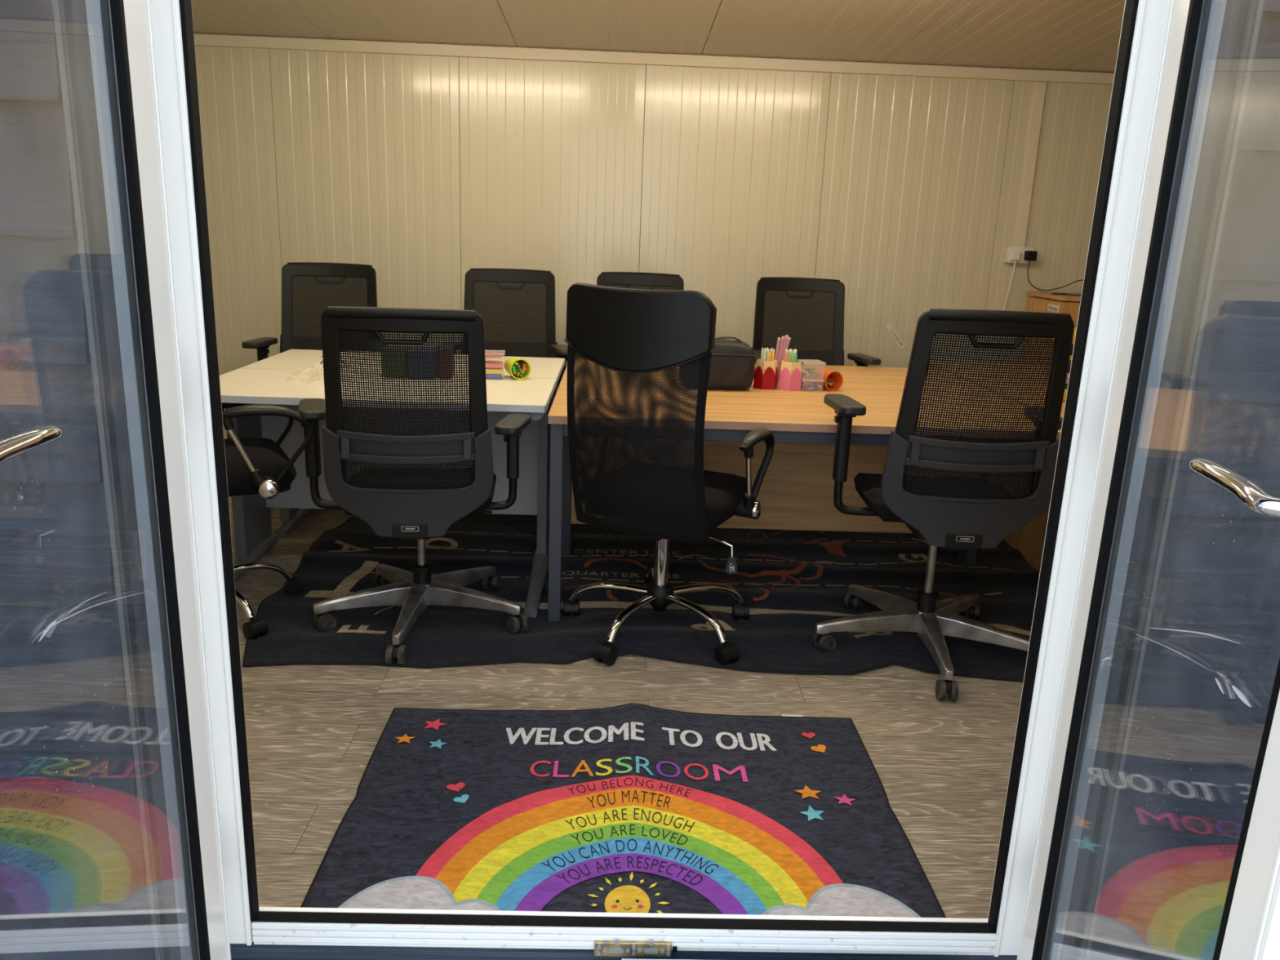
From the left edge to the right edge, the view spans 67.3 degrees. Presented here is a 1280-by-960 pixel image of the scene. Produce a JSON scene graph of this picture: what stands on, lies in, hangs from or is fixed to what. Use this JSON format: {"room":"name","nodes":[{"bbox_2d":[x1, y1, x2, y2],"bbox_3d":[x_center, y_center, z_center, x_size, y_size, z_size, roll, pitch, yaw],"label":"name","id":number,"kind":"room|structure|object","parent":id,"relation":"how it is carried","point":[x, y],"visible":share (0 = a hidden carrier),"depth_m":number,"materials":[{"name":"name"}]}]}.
{"room":"outside building entrance","nodes":[
{"label":"outside building entrance","id":0,"kind":"room"},
{"bbox_2d":[228,496,1036,918],"bbox_3d":[0.025,0.439,3.734,6.700,0.080,4.100,2,15,-2],"label":"floor","id":1,"kind":"structure","parent":0,"point":[943,767],"depth_m":2.71,"materials":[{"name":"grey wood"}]},
{"bbox_2d":[221,402,313,639],"bbox_3d":[-1.479,-0.129,3.153,0.710,1.201,0.674,-5,16,-25],"label":"chair","id":2,"kind":"object","parent":1,"relation":"on","point":[254,465],"visible":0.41,"depth_m":3.07,"materials":[{"name":"black plastic"}]},
{"bbox_2d":[241,262,386,508],"bbox_3d":[-1.517,-0.471,4.645,0.680,1.106,0.678,0,15,-7],"label":"office chair","id":3,"kind":"object","parent":1,"relation":"on","point":[318,271],"visible":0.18,"depth_m":4.80,"materials":[{"name":"fabric"}]},
{"bbox_2d":[435,268,567,388],"bbox_3d":[-0.642,-0.461,4.728,0.680,1.106,0.678,1,15,-4],"label":"office chair","id":4,"kind":"object","parent":1,"relation":"on","point":[512,347],"visible":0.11,"depth_m":4.90,"materials":[{"name":"black fabric"}]},
{"bbox_2d":[300,702,946,917],"bbox_3d":[-0.034,0.765,2.242,1.292,0.037,0.958,2,15,-2],"label":"mat","id":5,"kind":"object","parent":1,"relation":"on","point":[632,807],"visible":0.89,"depth_m":2.21,"materials":[{"name":"carpet"}]},
{"bbox_2d":[581,271,684,356],"bbox_3d":[-0.002,-0.472,4.863,0.680,1.106,0.678,2,15,-1],"label":"office chair","id":6,"kind":"object","parent":1,"relation":"on","point":[632,280],"visible":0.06,"depth_m":5.02,"materials":[{"name":"black plastic"}]},
{"bbox_2d":[242,513,1039,682],"bbox_3d":[0.180,0.364,3.791,3.072,0.047,1.760,2,15,-2],"label":"rug","id":7,"kind":"object","parent":1,"relation":"on","point":[791,581],"visible":0.67,"depth_m":3.52,"materials":[{"name":"black carpet"}]},
{"bbox_2d":[219,368,556,617],"bbox_3d":[-0.975,0.016,3.595,1.269,0.726,0.749,2,15,-2],"label":"desk","id":8,"kind":"object","parent":7,"relation":"on","point":[254,536],"visible":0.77,"depth_m":3.74,"materials":[{"name":"beige laminate"}]},
{"bbox_2d":[381,345,408,377],"bbox_3d":[-0.960,-0.464,3.776,0.094,0.113,0.104,2,15,-2],"label":"tub","id":9,"kind":"object","parent":8,"relation":"on","point":[388,345],"visible":0.13,"depth_m":3.73,"materials":[{"name":"green plastic"}]},
{"bbox_2d":[407,347,438,378],"bbox_3d":[-0.853,-0.459,3.780,0.109,0.108,0.104,2,15,-2],"label":"tub","id":10,"kind":"object","parent":8,"relation":"on","point":[413,348],"visible":0.09,"depth_m":3.73,"materials":[{"name":"blue plastic"}]},
{"bbox_2d":[437,346,453,378],"bbox_3d":[-0.765,-0.463,3.791,0.054,0.118,0.084,2,15,-2],"label":"tub","id":11,"kind":"object","parent":8,"relation":"on","point":[442,346],"visible":0.18,"depth_m":3.75,"materials":[{"name":"red plastic"}]},
{"bbox_2d":[484,353,503,378],"bbox_3d":[-0.592,-0.459,3.827,0.106,0.104,0.106,0,15,-7],"label":"paper stack","id":12,"kind":"object","parent":8,"relation":"on","point":[494,369],"visible":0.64,"depth_m":3.79,"materials":[{"name":"multicoloured paper"}]},
{"bbox_2d":[504,356,530,379],"bbox_3d":[-0.495,-0.451,3.850,0.084,0.084,0.114,-4,16,-24],"label":"plastic cup","id":13,"kind":"object","parent":8,"relation":"on","point":[519,368],"visible":1,"depth_m":3.83,"materials":[{"name":"yellow plastic"}]},
{"bbox_2d":[240,349,564,539],"bbox_3d":[-0.989,-0.158,4.262,1.269,0.726,0.623,2,15,-2],"label":"desk","id":14,"kind":"object","parent":7,"relation":"on","point":[291,359],"visible":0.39,"depth_m":4.14,"materials":[{"name":"beige laminate"}]},
{"bbox_2d":[297,306,531,665],"bbox_3d":[-0.739,-0.039,3.134,0.771,1.089,0.700,2,15,-2],"label":"office chair","id":15,"kind":"object","parent":7,"relation":"on","point":[402,503],"visible":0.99,"depth_m":2.86,"materials":[{"name":"metal"}]},
{"bbox_2d":[563,282,774,665],"bbox_3d":[0.069,-0.050,3.140,0.687,1.164,0.683,8,16,22],"label":"chair","id":16,"kind":"object","parent":7,"relation":"on","point":[629,331],"visible":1,"depth_m":2.86,"materials":[{"name":"black fabric"}]},
{"bbox_2d":[561,357,994,558],"bbox_3d":[0.548,-0.118,4.330,1.772,0.726,0.708,2,15,-2],"label":"desk","id":17,"kind":"object","parent":7,"relation":"on","point":[878,378],"visible":0.07,"depth_m":4.21,"materials":[{"name":"brown wood"}]},
{"bbox_2d":[774,337,781,359],"bbox_3d":[0.546,-0.477,3.878,0.031,0.196,0.007,2,15,-2],"label":"marker","id":18,"kind":"object","parent":17,"relation":"on","point":[779,338],"visible":0.52,"depth_m":3.86,"materials":[{"name":"pink plastic"}]},
{"bbox_2d":[777,336,785,367],"bbox_3d":[0.559,-0.480,3.882,0.039,0.202,0.007,2,15,-2],"label":"marker","id":19,"kind":"object","parent":17,"relation":"on","point":[783,337],"visible":0.65,"depth_m":3.87,"materials":[{"name":"pink plastic"}]},
{"bbox_2d":[777,334,788,380],"bbox_3d":[0.570,-0.484,3.885,0.046,0.207,0.007,2,15,-2],"label":"marker","id":20,"kind":"object","parent":17,"relation":"on","point":[786,335],"visible":0.71,"depth_m":3.87,"materials":[{"name":"pink plastic"}]},
{"bbox_2d":[777,337,791,385],"bbox_3d":[0.578,-0.480,3.890,0.051,0.198,0.007,2,15,-2],"label":"marker","id":21,"kind":"object","parent":17,"relation":"on","point":[788,338],"visible":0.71,"depth_m":3.87,"materials":[{"name":"pink plastic"}]},
{"bbox_2d":[800,377,809,383],"bbox_3d":[0.670,-0.416,3.954,0.086,0.048,0.091,3,15,3],"label":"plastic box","id":22,"kind":"object","parent":17,"relation":"on","point":[802,378],"visible":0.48,"depth_m":3.95,"materials":[{"name":"clear plastic"}]},
{"bbox_2d":[547,379,1061,628],"bbox_3d":[0.564,0.071,3.607,1.772,0.726,0.778,2,15,-2],"label":"desk","id":23,"kind":"object","parent":7,"relation":"on","point":[796,491],"visible":0.47,"depth_m":3.76,"materials":[{"name":"brown wood"}]},
{"bbox_2d":[678,337,756,390],"bbox_3d":[0.304,-0.465,3.785,0.302,0.205,0.184,1,15,-3],"label":"equipment bag","id":24,"kind":"object","parent":23,"relation":"on","point":[732,365],"visible":0.55,"depth_m":3.71,"materials":[{"name":"black fabric"}]},
{"bbox_2d":[753,358,777,389],"bbox_3d":[0.502,-0.423,3.829,0.098,0.112,0.085,0,15,-9],"label":"pot","id":25,"kind":"object","parent":23,"relation":"on","point":[766,374],"visible":0.94,"depth_m":3.80,"materials":[{"name":"red wood"}]},
{"bbox_2d":[760,347,763,360],"bbox_3d":[0.484,-0.456,3.834,0.008,0.146,0.015,4,15,9],"label":"pen","id":26,"kind":"object","parent":25,"relation":"in","point":[762,348],"visible":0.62,"depth_m":3.82,"materials":[{"name":"white plastic"}]},
{"bbox_2d":[763,349,765,360],"bbox_3d":[0.490,-0.447,3.800,0.008,0.146,0.015,6,15,13],"label":"pen","id":27,"kind":"object","parent":25,"relation":"in","point":[764,355],"visible":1,"depth_m":3.78,"materials":[{"name":"white plastic"}]},
{"bbox_2d":[767,348,769,360],"bbox_3d":[0.506,-0.447,3.805,0.008,0.146,0.015,2,15,-1],"label":"pen","id":28,"kind":"object","parent":25,"relation":"in","point":[768,352],"visible":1,"depth_m":3.79,"materials":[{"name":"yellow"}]},
{"bbox_2d":[771,348,774,360],"bbox_3d":[0.523,-0.447,3.805,0.015,0.146,0.008,11,17,29],"label":"pen","id":29,"kind":"object","parent":25,"relation":"in","point":[773,353],"visible":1,"depth_m":3.79,"materials":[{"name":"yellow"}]},
{"bbox_2d":[778,360,801,391],"bbox_3d":[0.599,-0.417,3.823,0.098,0.112,0.085,-4,16,-23],"label":"pot","id":30,"kind":"object","parent":23,"relation":"on","point":[790,373],"visible":0.98,"depth_m":3.79,"materials":[{"name":"pink wood"}]},
{"bbox_2d":[786,349,788,361],"bbox_3d":[0.580,-0.442,3.795,0.015,0.146,0.008,-7,17,-31],"label":"pen","id":31,"kind":"object","parent":30,"relation":"in","point":[787,354],"visible":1,"depth_m":3.78,"materials":[{"name":"orange plastic"}]},
{"bbox_2d":[788,349,791,361],"bbox_3d":[0.589,-0.445,3.808,0.009,0.146,0.008,-8,19,-39],"label":"pen","id":32,"kind":"object","parent":30,"relation":"in","point":[789,354],"visible":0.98,"depth_m":3.79,"materials":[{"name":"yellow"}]},
{"bbox_2d":[791,350,794,362],"bbox_3d":[0.599,-0.440,3.790,0.008,0.146,0.015,-4,16,-22],"label":"pen","id":33,"kind":"object","parent":30,"relation":"in","point":[793,356],"visible":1,"depth_m":3.77,"materials":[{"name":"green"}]},
{"bbox_2d":[793,350,795,362],"bbox_3d":[0.610,-0.441,3.797,0.008,0.146,0.015,7,15,18],"label":"pen","id":34,"kind":"object","parent":30,"relation":"in","point":[794,360],"visible":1,"depth_m":3.78,"materials":[{"name":"green plastic"}]},
{"bbox_2d":[801,381,819,389],"bbox_3d":[0.682,-0.387,3.843,0.086,0.048,0.091,1,15,-4],"label":"plastic box","id":35,"kind":"object","parent":23,"relation":"on","point":[809,385],"visible":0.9,"depth_m":3.83,"materials":[{"name":"clear plastic"}]},
{"bbox_2d":[801,366,819,377],"bbox_3d":[0.682,-0.443,3.834,0.090,0.064,0.096,0,15,-8],"label":"plastic box","id":36,"kind":"object","parent":35,"relation":"on","point":[809,369],"visible":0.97,"depth_m":3.83,"materials":[{"name":"clear plastic"}]},
{"bbox_2d":[813,368,843,391],"bbox_3d":[0.754,-0.406,3.863,0.080,0.080,0.109,-3,15,-18],"label":"plastic cup","id":37,"kind":"object","parent":23,"relation":"on","point":[832,380],"visible":0.99,"depth_m":3.85,"materials":[{"name":"orange plastic"}]},
{"bbox_2d":[812,308,1074,701],"bbox_3d":[0.956,0.013,3.059,0.744,1.148,0.755,2,15,1],"label":"office chair","id":38,"kind":"object","parent":7,"relation":"on","point":[957,513],"visible":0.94,"depth_m":2.76,"materials":[{"name":"metal"}]},
{"bbox_2d":[782,715,803,716],"bbox_3d":[0.435,0.675,2.726,0.060,0.001,0.032,2,15,-2],"label":"paper scrap","id":39,"kind":"object","parent":1,"relation":"on","point":[782,715],"visible":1,"depth_m":2.74,"materials":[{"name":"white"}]},
{"bbox_2d":[751,276,880,366],"bbox_3d":[0.828,-0.425,4.770,0.680,1.106,0.678,1,15,-3],"label":"office chair","id":40,"kind":"object","parent":1,"relation":"on","point":[766,286],"visible":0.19,"depth_m":4.94,"materials":[{"name":"black fabric"}]},
{"bbox_2d":[928,361,1065,570],"bbox_3d":[1.795,-0.029,4.173,0.665,0.730,1.690,2,15,-2],"label":"desk","id":41,"kind":"object","parent":1,"relation":"on","point":[1028,540],"visible":0.03,"depth_m":4.14,"materials":[{"name":"brown wood"}]},
{"bbox_2d":[1043,385,1067,401],"bbox_3d":[1.698,-0.347,3.833,0.160,0.050,0.102,-6,17,-29],"label":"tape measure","id":42,"kind":"object","parent":41,"relation":"on","point":[1066,386],"visible":0.12,"depth_m":3.77,"materials":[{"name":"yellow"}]},
{"bbox_2d":[1048,372,1069,385],"bbox_3d":[1.925,-0.431,4.148,0.240,0.070,0.200,2,15,-2],"label":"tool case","id":43,"kind":"object","parent":41,"relation":"on","point":[1068,374],"visible":0.07,"depth_m":4.07,"materials":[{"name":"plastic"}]},
{"bbox_2d":[1051,327,1076,373],"bbox_3d":[1.845,-0.555,4.093,0.200,0.190,0.080,2,15,-2],"label":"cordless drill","id":44,"kind":"object","parent":43,"relation":"on","point":[1075,328],"visible":0.1,"depth_m":4.07,"materials":[{"name":"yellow plastic"}]},
{"bbox_2d":[1018,291,1081,363],"bbox_3d":[2.483,-0.476,5.318,0.648,1.067,0.482,2,15,-2],"label":"storage cabinet","id":45,"kind":"object","parent":1,"relation":"on","point":[1041,302],"visible":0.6,"depth_m":5.11,"materials":[{"name":"brown wood"}]},
{"bbox_2d":[1051,293,1081,295],"bbox_3d":[2.359,-1.012,5.140,0.296,0.050,0.103,5,15,12],"label":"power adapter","id":46,"kind":"object","parent":45,"relation":"on","point":[1051,293],"visible":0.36,"depth_m":5.14,"materials":[{"name":"black plastic"}]},
{"bbox_2d":[0,0,1279,959],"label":"window","id":47,"kind":"structure","parent":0,"point":[77,878],"depth_m":1.44,"materials":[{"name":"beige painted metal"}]},
{"bbox_2d":[0,0,231,959],"bbox_3d":[-0.610,-0.074,1.038,0.132,2.015,0.675,1,15,-5],"label":"door","id":48,"kind":"structure","parent":47,"relation":"in","point":[111,46],"depth_m":1.25,"materials":[{"name":"white plastic"}]},
{"bbox_2d":[150,0,1170,957],"bbox_3d":[0.016,-0.184,1.402,1.425,2.100,0.092,2,15,-2],"label":"door frame","id":49,"kind":"structure","parent":47,"relation":"attached to","point":[1144,22],"depth_m":1.48,"materials":[{"name":"white plastic"}]},
{"bbox_2d":[1017,0,1279,959],"bbox_3d":[0.619,-0.039,1.079,0.132,2.015,0.675,4,15,8],"label":"door","id":50,"kind":"structure","parent":47,"relation":"in","point":[1203,41],"depth_m":1.26,"materials":[{"name":"white plastic"}]},
{"bbox_2d":[195,33,1112,439],"bbox_3d":[0.025,-1.219,5.372,6.700,2.300,0.010,2,15,-2],"label":"wall","id":51,"kind":"structure","parent":0,"point":[424,171],"depth_m":5.26,"materials":[{"name":"beige"}]},
{"bbox_2d":[193,33,1114,84],"bbox_3d":[0.064,-2.231,5.093,6.700,0.056,0.022,2,15,-2],"label":"trim","id":52,"kind":"structure","parent":51,"relation":"attached to","point":[200,39],"depth_m":5.08,"materials":[{"name":"beige"}]},
{"bbox_2d":[884,322,905,349],"bbox_3d":[1.461,-0.827,5.499,0.130,0.154,0.002,2,15,-2],"label":"tag","id":53,"kind":"object","parent":51,"relation":"attached to","point":[889,326],"visible":1,"depth_m":5.50,"materials":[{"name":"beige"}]},
{"bbox_2d":[1004,246,1034,263],"bbox_3d":[2.123,-1.258,5.378,0.146,0.086,0.049,2,15,-2],"label":"wall socket","id":54,"kind":"object","parent":51,"relation":"attached to","point":[1009,250],"visible":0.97,"depth_m":5.36,"materials":[{"name":"beige plastic"}]},
{"bbox_2d":[994,252,1021,362],"bbox_3d":[2.070,-0.872,5.456,0.064,0.822,0.049,2,15,-2],"label":"power cable","id":55,"kind":"object","parent":54,"relation":"attached to","point":[1015,256],"visible":0.65,"depth_m":5.35,"materials":[{"name":"white plastic"}]},
{"bbox_2d":[1023,250,1083,291],"bbox_3d":[2.321,-1.140,5.273,0.420,0.214,0.099,13,18,35],"label":"plug","id":56,"kind":"object","parent":54,"relation":"in","point":[1029,255],"visible":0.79,"depth_m":5.33,"materials":[{"name":"black plastic"}]},
{"bbox_2d":[1013,81,1046,247],"bbox_3d":[2.137,-1.719,5.272,0.060,0.870,0.022,2,15,-2],"label":"duct","id":57,"kind":"object","parent":51,"relation":"attached to","point":[1039,87],"visible":1,"depth_m":5.26,"materials":[{"name":"beige plastic"}]},
{"bbox_2d":[191,0,1125,72],"bbox_3d":[0.112,-1.841,3.098,6.700,0.196,4.120,2,15,-2],"label":"ceiling","id":58,"kind":"structure","parent":0,"point":[1064,35],"depth_m":4.53,"materials":[{"name":"beige"}]},
{"bbox_3d":[0.039,2.516,-3.792,18.000,0.100,11.390,2,15,-2],"label":"ground","id":59,"kind":"structure","parent":0,"visible":0},
{"bbox_2d":[621,958,695,959],"bbox_3d":[0.259,0.948,1.540,0.585,0.259,0.187,2,15,-2],"label":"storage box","id":60,"kind":"object","parent":59,"relation":"on","point":[622,958],"visible":1,"depth_m":1.59,"materials":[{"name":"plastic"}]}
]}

